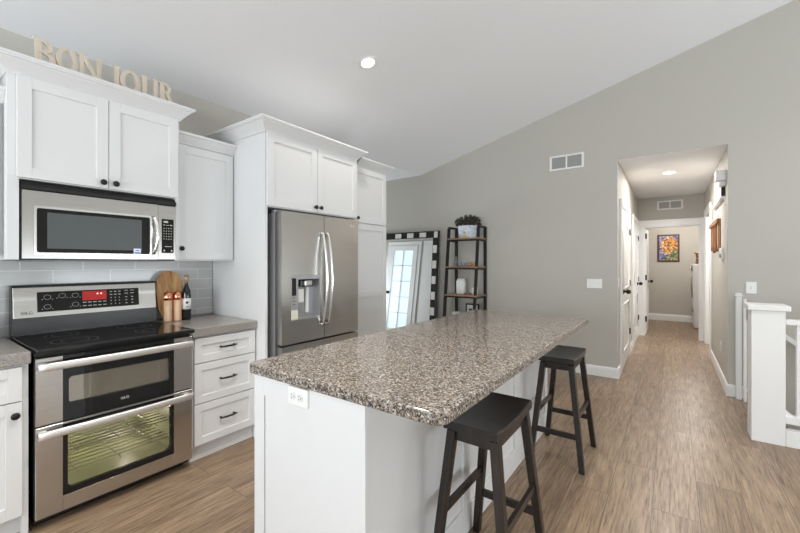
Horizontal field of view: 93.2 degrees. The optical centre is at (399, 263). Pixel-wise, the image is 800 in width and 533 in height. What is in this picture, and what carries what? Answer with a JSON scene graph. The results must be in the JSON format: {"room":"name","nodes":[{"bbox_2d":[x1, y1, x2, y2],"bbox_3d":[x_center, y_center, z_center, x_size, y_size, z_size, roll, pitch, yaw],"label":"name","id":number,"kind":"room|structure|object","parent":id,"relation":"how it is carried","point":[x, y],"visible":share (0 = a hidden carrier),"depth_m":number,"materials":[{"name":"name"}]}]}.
{"room":"kitchen","nodes":[
{"label":"kitchen","id":0,"kind":"room"},
{"bbox_2d":[0,28,252,338],"bbox_3d":[-2.614,-0.035,2.026,0.130,2.760,6.340,0,0,36],"label":"wall","id":1,"kind":"structure","parent":0,"point":[209,117],"depth_m":3.08,"materials":[{"name":"grey paint"}]},
{"bbox_2d":[0,85,4,259],"bbox_3d":[-2.478,-0.474,1.751,0.392,0.907,0.852,0,0,36],"label":"upper cabinet","id":2,"kind":"object","parent":1,"relation":"attached to","point":[2,88],"visible":1,"depth_m":2.02,"materials":[{"name":"white paint"}]},
{"bbox_2d":[4,180,175,261],"bbox_3d":[-1.932,-0.227,2.416,0.502,0.429,0.767,0,0,36],"label":"microwave","id":3,"kind":"object","parent":1,"relation":"attached to","point":[58,223],"visible":0.99,"depth_m":2.23,"materials":[{"name":"silver metal"}]},
{"bbox_2d":[164,221,171,251],"bbox_3d":[-1.577,-0.184,2.568,0.001,0.205,0.055,0,0,36],"label":"control panel","id":4,"kind":"object","parent":3,"relation":"attached to","point":[167,224],"depth_m":2.57,"materials":[{"name":"black plastic"}]},
{"bbox_2d":[0,47,195,260],"bbox_3d":[-1.936,-0.552,2.406,0.508,1.062,0.998,0,0,36],"label":"upper cabinet","id":5,"kind":"object","parent":1,"relation":"attached to","point":[62,126],"visible":1,"depth_m":2.19,"materials":[{"name":"white paint"}]},
{"bbox_2d":[30,36,55,63],"bbox_3d":[-1.951,-1.153,2.068,0.018,0.138,0.101,0,0,36],"label":"wooden letter","id":6,"kind":"object","parent":5,"relation":"on","point":[38,52],"visible":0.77,"depth_m":2.06,"materials":[{"name":"brown wood"}]},
{"bbox_2d":[55,48,77,70],"bbox_3d":[-1.893,-1.153,2.149,0.017,0.138,0.096,0,0,36],"label":"wooden letter","id":7,"kind":"object","parent":5,"relation":"on","point":[60,51],"visible":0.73,"depth_m":2.15,"materials":[{"name":"brown wood"}]},
{"bbox_2d":[75,51,103,78],"bbox_3d":[-1.834,-1.153,2.235,0.013,0.138,0.136,0,0,36],"label":"wooden letter","id":8,"kind":"object","parent":5,"relation":"on","point":[83,59],"visible":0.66,"depth_m":2.23,"materials":[{"name":"brown wood"}]},
{"bbox_2d":[112,65,120,84],"bbox_3d":[-1.759,-1.153,2.338,0.015,0.138,0.060,0,0,36],"label":"wooden letter","id":9,"kind":"object","parent":5,"relation":"on","point":[116,68],"visible":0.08,"depth_m":2.34,"materials":[{"name":"brown wood"}]},
{"bbox_2d":[119,70,140,90],"bbox_3d":[-1.713,-1.153,2.400,0.017,0.138,0.113,0,0,36],"label":"wooden letter","id":10,"kind":"object","parent":5,"relation":"on","point":[123,74],"visible":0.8,"depth_m":2.39,"materials":[{"name":"brown wood"}]},
{"bbox_2d":[140,75,159,96],"bbox_3d":[-1.649,-1.153,2.491,0.015,0.138,0.116,0,0,36],"label":"wooden letter","id":11,"kind":"object","parent":5,"relation":"on","point":[144,78],"visible":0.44,"depth_m":2.48,"materials":[{"name":"brown wood"}]},
{"bbox_2d":[158,82,171,101],"bbox_3d":[-1.589,-1.153,2.574,0.016,0.138,0.110,0,0,36],"label":"wooden letter","id":12,"kind":"object","parent":5,"relation":"on","point":[162,92],"visible":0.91,"depth_m":2.56,"materials":[{"name":"brown wood"}]},
{"bbox_2d":[0,260,211,337],"bbox_3d":[-2.304,0.095,2.340,0.008,0.700,2.312,0,0,36],"label":"backsplash","id":13,"kind":"structure","parent":1,"relation":"attached to","point":[11,272],"depth_m":2.62,"materials":[{"name":"grey tile"}]},
{"bbox_2d":[179,130,236,260],"bbox_3d":[-1.608,-0.488,2.978,0.372,0.934,0.466,0,0,36],"label":"upper cabinet","id":14,"kind":"object","parent":1,"relation":"attached to","point":[205,164],"visible":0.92,"depth_m":2.89,"materials":[{"name":"white paint"}]},
{"bbox_2d":[0,0,792,180],"bbox_3d":[0.143,-2.141,1.141,11.300,1.482,8.320,0,0,36],"label":"ceiling","id":15,"kind":"structure","parent":0,"point":[450,79],"depth_m":3.25,"materials":[{"name":"white paint"}]},
{"bbox_2d":[359,56,376,68],"bbox_3d":[-0.269,-1.695,3.196,0.147,0.044,0.152,0,0,41],"label":"ceiling light","id":16,"kind":"object","parent":15,"relation":"attached to","point":[369,62],"visible":1,"depth_m":3.19,"materials":[{"name":"white plastic"}]},
{"bbox_2d":[18,319,799,532],"bbox_3d":[1.844,1.405,3.508,11.300,0.120,14.150,0,0,36],"label":"floor","id":17,"kind":"structure","parent":0,"point":[673,453],"depth_m":2.40,"materials":[{"name":"brown wood"}]},
{"bbox_2d":[0,364,27,532],"bbox_3d":[-2.350,0.921,1.688,0.674,0.848,0.900,0,0,36],"label":"base cabinet","id":18,"kind":"object","parent":17,"relation":"on","point":[13,379],"visible":0.99,"depth_m":1.83,"materials":[{"name":"white paint"}]},
{"bbox_2d":[0,337,30,367],"bbox_3d":[-2.356,0.465,1.696,0.655,0.060,0.905,0,0,36],"label":"countertop","id":19,"kind":"structure","parent":18,"relation":"on","point":[11,353],"depth_m":1.85,"materials":[{"name":"beige stone"}]},
{"bbox_2d":[9,281,194,524],"bbox_3d":[-1.828,0.739,2.360,0.707,1.213,0.768,0,0,36],"label":"range","id":20,"kind":"object","parent":17,"relation":"on","point":[110,408],"visible":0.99,"depth_m":2.25,"materials":[{"name":"silver metal"}]},
{"bbox_2d":[42,290,133,309],"bbox_3d":[-2.049,0.235,2.511,0.011,0.096,0.489,0,0,36],"label":"control panel","id":21,"kind":"object","parent":20,"relation":"attached to","point":[51,299],"depth_m":2.49,"materials":[{"name":"black plastic"}]},
{"bbox_2d":[11,321,194,354],"bbox_3d":[-1.800,0.440,2.336,0.590,0.023,0.760,0,0,36],"label":"cooktop","id":22,"kind":"object","parent":20,"relation":"in","point":[49,343],"depth_m":2.25,"materials":[{"name":"black glass"}]},
{"bbox_2d":[33,335,193,520],"bbox_3d":[-1.808,0.880,2.341,0.652,0.806,0.756,0,0,36],"label":"oven","id":23,"kind":"object","parent":20,"relation":"in","point":[107,418],"depth_m":2.17,"materials":[{"name":"silver metal"}]},
{"bbox_2d":[188,328,254,461],"bbox_3d":[-1.487,0.921,2.889,0.674,0.848,0.470,0,0,36],"label":"base cabinet","id":24,"kind":"object","parent":17,"relation":"on","point":[223,384],"visible":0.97,"depth_m":2.69,"materials":[{"name":"white paint"}]},
{"bbox_2d":[151,312,256,337],"bbox_3d":[-1.498,0.459,2.889,0.655,0.072,0.481,0,0,36],"label":"countertop","id":25,"kind":"structure","parent":24,"relation":"on","point":[204,324],"depth_m":2.79,"materials":[{"name":"grey stone"}]},
{"bbox_2d":[163,290,172,321],"bbox_3d":[-1.739,0.316,2.833,0.060,0.237,0.060,0,0,36],"label":"pepper mill","id":26,"kind":"object","parent":25,"relation":"on","point":[167,296],"visible":1,"depth_m":2.81,"materials":[{"name":"brown wood"}]},
{"bbox_2d":[156,271,183,316],"bbox_3d":[-1.780,0.245,2.932,0.075,0.374,0.200,0,0,36],"label":"cutting board","id":27,"kind":"object","parent":25,"relation":"on","point":[171,281],"visible":0.6,"depth_m":2.91,"materials":[{"name":"brown wood"}]},
{"bbox_2d":[173,289,181,320],"bbox_3d":[-1.697,0.316,2.882,0.060,0.237,0.060,0,0,36],"label":"pepper mill","id":28,"kind":"object","parent":25,"relation":"on","point":[177,296],"visible":1,"depth_m":2.86,"materials":[{"name":"brown wood"}]},
{"bbox_2d":[182,275,190,319],"bbox_3d":[-1.655,0.261,2.931,0.066,0.347,0.065,0,0,16],"label":"wine bottle","id":29,"kind":"object","parent":25,"relation":"on","point":[186,292],"visible":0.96,"depth_m":2.91,"materials":[{"name":"black glass"}]},
{"bbox_2d":[204,113,367,437],"bbox_3d":[-0.990,0.131,3.442,0.835,2.428,1.175,0,0,36],"label":"tall cabinet","id":30,"kind":"object","parent":17,"relation":"on","point":[278,164],"visible":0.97,"depth_m":3.03,"materials":[{"name":"white paint"}]},
{"bbox_2d":[267,209,357,357],"bbox_3d":[-0.929,0.465,3.393,0.872,1.760,0.850,0,0,36],"label":"refrigerator","id":31,"kind":"object","parent":17,"relation":"on","point":[312,260],"visible":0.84,"depth_m":3.08,"materials":[{"name":"grey metal"}]},
{"bbox_2d":[356,157,393,336],"bbox_3d":[-0.548,0.144,4.137,0.742,2.402,0.634,0,0,36],"label":"pantry cabinet","id":32,"kind":"object","parent":17,"relation":"on","point":[371,175],"visible":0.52,"depth_m":3.94,"materials":[{"name":"white paint"}]},
{"bbox_2d":[255,360,546,532],"bbox_3d":[0.272,0.908,2.372,0.674,0.873,2.270,0,0,36],"label":"kitchen island","id":33,"kind":"object","parent":17,"relation":"on","point":[334,465],"visible":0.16,"depth_m":1.47,"materials":[{"name":"white paint"}]},
{"bbox_2d":[288,385,308,408],"bbox_3d":[-0.388,0.508,1.441,0.112,0.070,0.013,0,0,36],"label":"wall outlet","id":34,"kind":"object","parent":33,"relation":"attached to","point":[297,396],"visible":1,"depth_m":1.43,"materials":[{"name":"white plastic"}]},
{"bbox_2d":[290,392,294,399],"bbox_3d":[-0.413,0.509,1.453,0.031,0.031,0.003,0,0,36],"label":"socket","id":35,"kind":"object","parent":34,"relation":"attached to","point":[292,394],"depth_m":1.45,"materials":[{"name":"grey plastic"}]},
{"bbox_2d":[297,394,302,402],"bbox_3d":[-0.378,0.509,1.428,0.031,0.031,0.003,0,0,36],"label":"socket","id":36,"kind":"object","parent":34,"relation":"attached to","point":[299,396],"depth_m":1.43,"materials":[{"name":"grey plastic"}]},
{"bbox_2d":[250,310,587,425],"bbox_3d":[0.411,0.449,2.307,0.970,0.040,2.353,0,0,36],"label":"island countertop","id":37,"kind":"structure","parent":33,"relation":"on","point":[430,372],"depth_m":1.66,"materials":[{"name":"stone"}]},
{"bbox_2d":[386,231,439,329],"bbox_3d":[0.087,0.422,6.020,1.155,1.845,0.191,0,0,36],"label":"floor mirror","id":38,"kind":"object","parent":17,"relation":"on","point":[412,258],"visible":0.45,"depth_m":5.97,"materials":[{"name":"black mirror"}]},
{"bbox_2d":[443,225,486,316],"bbox_3d":[0.889,0.412,5.281,0.494,1.865,0.473,0,0,36],"label":"ladder shelf","id":39,"kind":"object","parent":17,"relation":"on","point":[475,296],"visible":0.75,"depth_m":5.31,"materials":[{"name":"black metal"}]},
{"bbox_2d":[456,278,465,293],"bbox_3d":[0.869,0.322,5.373,0.136,0.215,0.136,0,0,36],"label":"ceramic jar","id":40,"kind":"object","parent":39,"relation":"on","point":[460,283],"visible":0.93,"depth_m":5.32,"materials":[{"name":"white ceramic"}]},
{"bbox_2d":[454,213,481,237],"bbox_3d":[0.953,-0.530,5.326,0.416,0.349,0.278,0,0,36],"label":"potted plant","id":41,"kind":"object","parent":39,"relation":"on","point":[468,229],"visible":0.98,"depth_m":5.24,"materials":[{"name":"green plant"}]},
{"bbox_2d":[466,303,478,310],"bbox_3d":[1.018,0.700,5.315,0.200,0.270,0.020,0,0,36],"label":"picture frame","id":42,"kind":"object","parent":39,"relation":"on","point":[469,306],"visible":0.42,"depth_m":5.33,"materials":[{"name":"black metal"}]},
{"bbox_2d":[467,305,477,310],"bbox_3d":[1.019,0.700,5.316,0.164,0.234,0.012,0,0,36],"label":"picture","id":43,"kind":"object","parent":42,"relation":"attached to","point":[469,307],"depth_m":5.33,"materials":[{"name":"grey"}]},
{"bbox_2d":[434,392,544,532],"bbox_3d":[0.390,0.986,1.629,0.359,0.718,0.477,0,0,36],"label":"bar stool","id":44,"kind":"object","parent":17,"relation":"on","point":[488,424],"visible":0.85,"depth_m":1.56,"materials":[{"name":"brown wood"}]},
{"bbox_2d":[531,345,595,474],"bbox_3d":[1.162,0.986,2.693,0.359,0.718,0.477,0,0,36],"label":"bar stool","id":45,"kind":"object","parent":17,"relation":"on","point":[561,357],"visible":0.88,"depth_m":2.59,"materials":[{"name":"brown wood"}]},
{"bbox_2d":[690,264,698,327],"bbox_3d":[6.513,0.667,7.881,0.740,1.315,0.700,0,0,36],"label":"washing machine","id":46,"kind":"object","parent":17,"relation":"on","point":[694,268],"visible":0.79,"depth_m":7.77,"materials":[{"name":"white metal"}]},
{"bbox_2d":[694,252,698,263],"bbox_3d":[6.337,-0.111,7.945,0.260,0.240,0.312,0,0,36],"label":"storage basket","id":47,"kind":"object","parent":46,"relation":"on","point":[695,253],"visible":0.34,"depth_m":7.92,"materials":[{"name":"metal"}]},
{"bbox_2d":[734,293,742,399],"bbox_3d":[3.360,0.819,3.751,0.064,1.052,0.064,0,0,36],"label":"newel post","id":48,"kind":"object","parent":17,"relation":"on","point":[738,297],"visible":1,"depth_m":3.73,"materials":[{"name":"white paint"}]},
{"bbox_2d":[743,299,746,401],"bbox_3d":[3.409,0.845,3.627,0.167,1.000,0.040,0,0,36],"label":"safety gate","id":49,"kind":"object","parent":17,"relation":"on","point":[744,300],"visible":0.21,"depth_m":3.67,"materials":[{"name":"white paint"}]},
{"bbox_2d":[743,302,790,445],"bbox_3d":[2.811,0.829,2.903,0.233,1.033,0.229,0,0,36],"label":"newel post","id":50,"kind":"object","parent":17,"relation":"on","point":[766,322],"visible":1,"depth_m":2.83,"materials":[{"name":"white paint"}]},
{"bbox_2d":[786,319,799,448],"bbox_3d":[3.707,0.828,2.200,2.088,1.035,0.190,0,0,36],"label":"stair railing","id":51,"kind":"object","parent":17,"relation":"on","point":[792,435],"visible":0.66,"depth_m":2.75,"materials":[{"name":"white paint"}]},
{"bbox_2d":[385,0,799,429],"bbox_3d":[2.547,0.581,4.487,11.300,6.727,0.120,0,0,36],"label":"wall","id":52,"kind":"structure","parent":0,"point":[549,233],"depth_m":4.46,"materials":[{"name":"grey paint"}]},
{"bbox_2d":[550,152,583,170],"bbox_3d":[2.086,-1.274,4.738,0.402,0.185,0.010,0,0,36],"label":"air vent","id":53,"kind":"object","parent":52,"relation":"in","point":[576,160],"visible":1,"depth_m":4.73,"materials":[{"name":"white metal"}]},
{"bbox_2d":[550,364,618,378],"bbox_3d":[0.274,1.285,6.036,5.601,0.120,0.016,0,0,36],"label":"baseboard","id":54,"kind":"structure","parent":52,"relation":"attached to","point":[609,372],"depth_m":4.50,"materials":[{"name":"white paint"}]},
{"bbox_2d":[587,279,601,288],"bbox_3d":[2.339,0.243,4.551,0.165,0.112,0.018,0,0,36],"label":"light switch","id":55,"kind":"object","parent":52,"relation":"attached to","point":[591,283],"visible":1,"depth_m":4.55,"materials":[{"name":"white plastic"}]},
{"bbox_2d":[726,384,742,397],"bbox_3d":[3.380,1.285,3.805,0.151,0.120,0.016,0,0,36],"label":"baseboard","id":56,"kind":"structure","parent":52,"relation":"attached to","point":[730,389],"depth_m":3.82,"materials":[{"name":"white paint"}]},
{"bbox_2d":[746,282,756,293],"bbox_3d":[3.473,0.240,3.736,0.078,0.115,0.018,0,0,36],"label":"light switch","id":57,"kind":"object","parent":52,"relation":"attached to","point":[751,287],"visible":1,"depth_m":3.74,"materials":[{"name":"white plastic"}]},
{"bbox_2d":[786,334,795,345],"bbox_3d":[4.283,1.395,3.098,1.860,1.700,0.110,0,0,36],"label":"stair handrail","id":58,"kind":"object","parent":52,"relation":"attached to","point":[788,338],"visible":0.15,"depth_m":3.51,"materials":[{"name":"white paint"}]},
{"bbox_2d":[619,164,637,363],"bbox_3d":[3.498,0.045,5.854,0.120,2.600,3.210,0,0,36],"label":"wall","id":59,"kind":"structure","parent":0,"point":[626,192],"depth_m":5.56,"materials":[{"name":"grey paint"}]},
{"bbox_2d":[620,198,630,373],"bbox_3d":[3.079,0.275,5.084,0.097,2.140,1.230,0,0,36],"label":"door","id":60,"kind":"structure","parent":59,"relation":"in","point":[625,212],"depth_m":4.97,"materials":[{"name":"white paint"}]},
{"bbox_2d":[618,340,632,377],"bbox_3d":[3.511,1.285,5.755,0.016,0.120,3.305,0,0,36],"label":"baseboard","id":61,"kind":"structure","parent":59,"relation":"attached to","point":[631,343],"depth_m":5.65,"materials":[{"name":"white paint"}]},
{"bbox_2d":[632,214,642,346],"bbox_3d":[4.109,0.275,6.517,0.097,2.140,1.160,0,0,36],"label":"door","id":62,"kind":"structure","parent":59,"relation":"in","point":[635,222],"depth_m":6.48,"materials":[{"name":"white paint"}]},
{"bbox_2d":[638,193,704,226],"bbox_3d":[5.018,0.045,6.812,4.200,2.600,0.120,0,0,36],"label":"wall","id":63,"kind":"structure","parent":0,"point":[693,204],"depth_m":6.80,"materials":[{"name":"grey paint"}]},
{"bbox_2d":[645,229,652,333],"bbox_3d":[4.895,0.340,7.436,0.122,1.990,0.790,0,0,36],"label":"door","id":64,"kind":"structure","parent":63,"relation":"in","point":[647,281],"depth_m":7.19,"materials":[{"name":"white paint"}]},
{"bbox_2d":[657,199,682,209],"bbox_3d":[4.878,-1.060,6.832,0.380,0.160,0.010,0,0,36],"label":"air vent","id":65,"kind":"object","parent":63,"relation":"in","point":[671,204],"visible":1,"depth_m":6.82,"materials":[{"name":"white metal"}]},
{"bbox_2d":[639,217,703,340],"bbox_3d":[4.915,0.273,6.870,0.995,2.145,0.146,0,0,36],"label":"trim","id":66,"kind":"structure","parent":63,"relation":"attached to","point":[682,222],"depth_m":6.83,"materials":[{"name":"white paint"}]},
{"bbox_2d":[645,226,698,315],"bbox_3d":[5.782,0.095,7.876,4.200,2.500,2.500,0,0,36],"label":"wall","id":67,"kind":"structure","parent":0,"point":[670,288],"depth_m":8.83,"materials":[{"name":"grey paint"}]},
{"bbox_2d":[657,234,679,261],"bbox_3d":[6.303,-0.360,8.878,0.425,0.640,0.025,0,0,36],"label":"framed picture","id":68,"kind":"object","parent":67,"relation":"attached to","point":[668,246],"visible":1,"depth_m":8.88,"materials":[{"name":"multicoloured paper"}]},
{"bbox_2d":[649,313,691,321],"bbox_3d":[6.989,1.270,8.390,2.640,0.150,0.016,0,0,36],"label":"baseboard","id":69,"kind":"structure","parent":67,"relation":"attached to","point":[666,317],"depth_m":8.85,"materials":[{"name":"white paint"}]},
{"bbox_2d":[618,144,727,198],"bbox_3d":[4.771,-1.210,6.468,4.200,0.210,5.928,0,0,36],"label":"ceiling","id":70,"kind":"structure","parent":0,"point":[696,168],"depth_m":4.99,"materials":[{"name":"white paint"}]},
{"bbox_2d":[660,171,677,174],"bbox_3d":[3.592,-1.209,5.047,0.194,0.008,0.194,0,0,36],"label":"recessed light","id":71,"kind":"object","parent":70,"relation":"in","point":[667,172],"visible":1,"depth_m":5.03,"materials":[{"name":"white plastic"}]},
{"bbox_2d":[705,147,726,380],"bbox_3d":[5.047,0.045,4.740,1.735,2.600,3.210,0,0,36],"label":"wall","id":72,"kind":"structure","parent":0,"point":[713,193],"depth_m":4.43,"materials":[{"name":"grey paint"}]},
{"bbox_2d":[703,202,711,355],"bbox_3d":[4.866,0.230,5.893,0.144,2.230,1.250,0,0,36],"label":"trim","id":73,"kind":"structure","parent":72,"relation":"attached to","point":[707,220],"depth_m":6.31,"materials":[{"name":"white paint"}]},
{"bbox_2d":[709,215,720,252],"bbox_3d":[4.014,-0.362,4.824,0.040,0.454,1.040,0,0,36],"label":"rack","id":74,"kind":"object","parent":72,"relation":"attached to","point":[715,227],"visible":0.99,"depth_m":4.59,"materials":[{"name":"brown wood"}]},
{"bbox_2d":[712,197,723,209],"bbox_3d":[3.827,-0.718,4.559,0.035,0.025,1.030,0,0,36],"label":"wall ledge","id":75,"kind":"object","parent":72,"relation":"attached to","point":[720,199],"visible":1,"depth_m":4.44,"materials":[{"name":"white paint"}]},
{"bbox_2d":[710,349,727,394],"bbox_3d":[4.294,1.285,5.193,0.016,0.120,3.305,0,0,36],"label":"baseboard","id":76,"kind":"structure","parent":72,"relation":"attached to","point":[719,372],"depth_m":4.46,"materials":[{"name":"white paint"}]},
{"bbox_2d":[715,169,725,182],"bbox_3d":[3.415,-0.930,4.029,0.085,0.110,0.130,0,0,36],"label":"door chime","id":77,"kind":"object","parent":72,"relation":"attached to","point":[720,175],"visible":0.89,"depth_m":3.98,"materials":[{"name":"white plastic"}]},
{"bbox_2d":[719,247,723,258],"bbox_3d":[3.595,-0.113,4.226,0.024,0.125,0.260,0,0,36],"label":"thermostat","id":78,"kind":"object","parent":72,"relation":"attached to","point":[721,250],"visible":1,"depth_m":4.13,"materials":[{"name":"white plastic"}]},
{"bbox_2d":[718,181,725,196],"bbox_3d":[3.456,-0.799,4.055,0.050,0.148,0.140,0,0,36],"label":"wall sensor","id":79,"kind":"object","parent":72,"relation":"attached to","point":[721,184],"visible":1,"depth_m":4.04,"materials":[{"name":"white plastic"}]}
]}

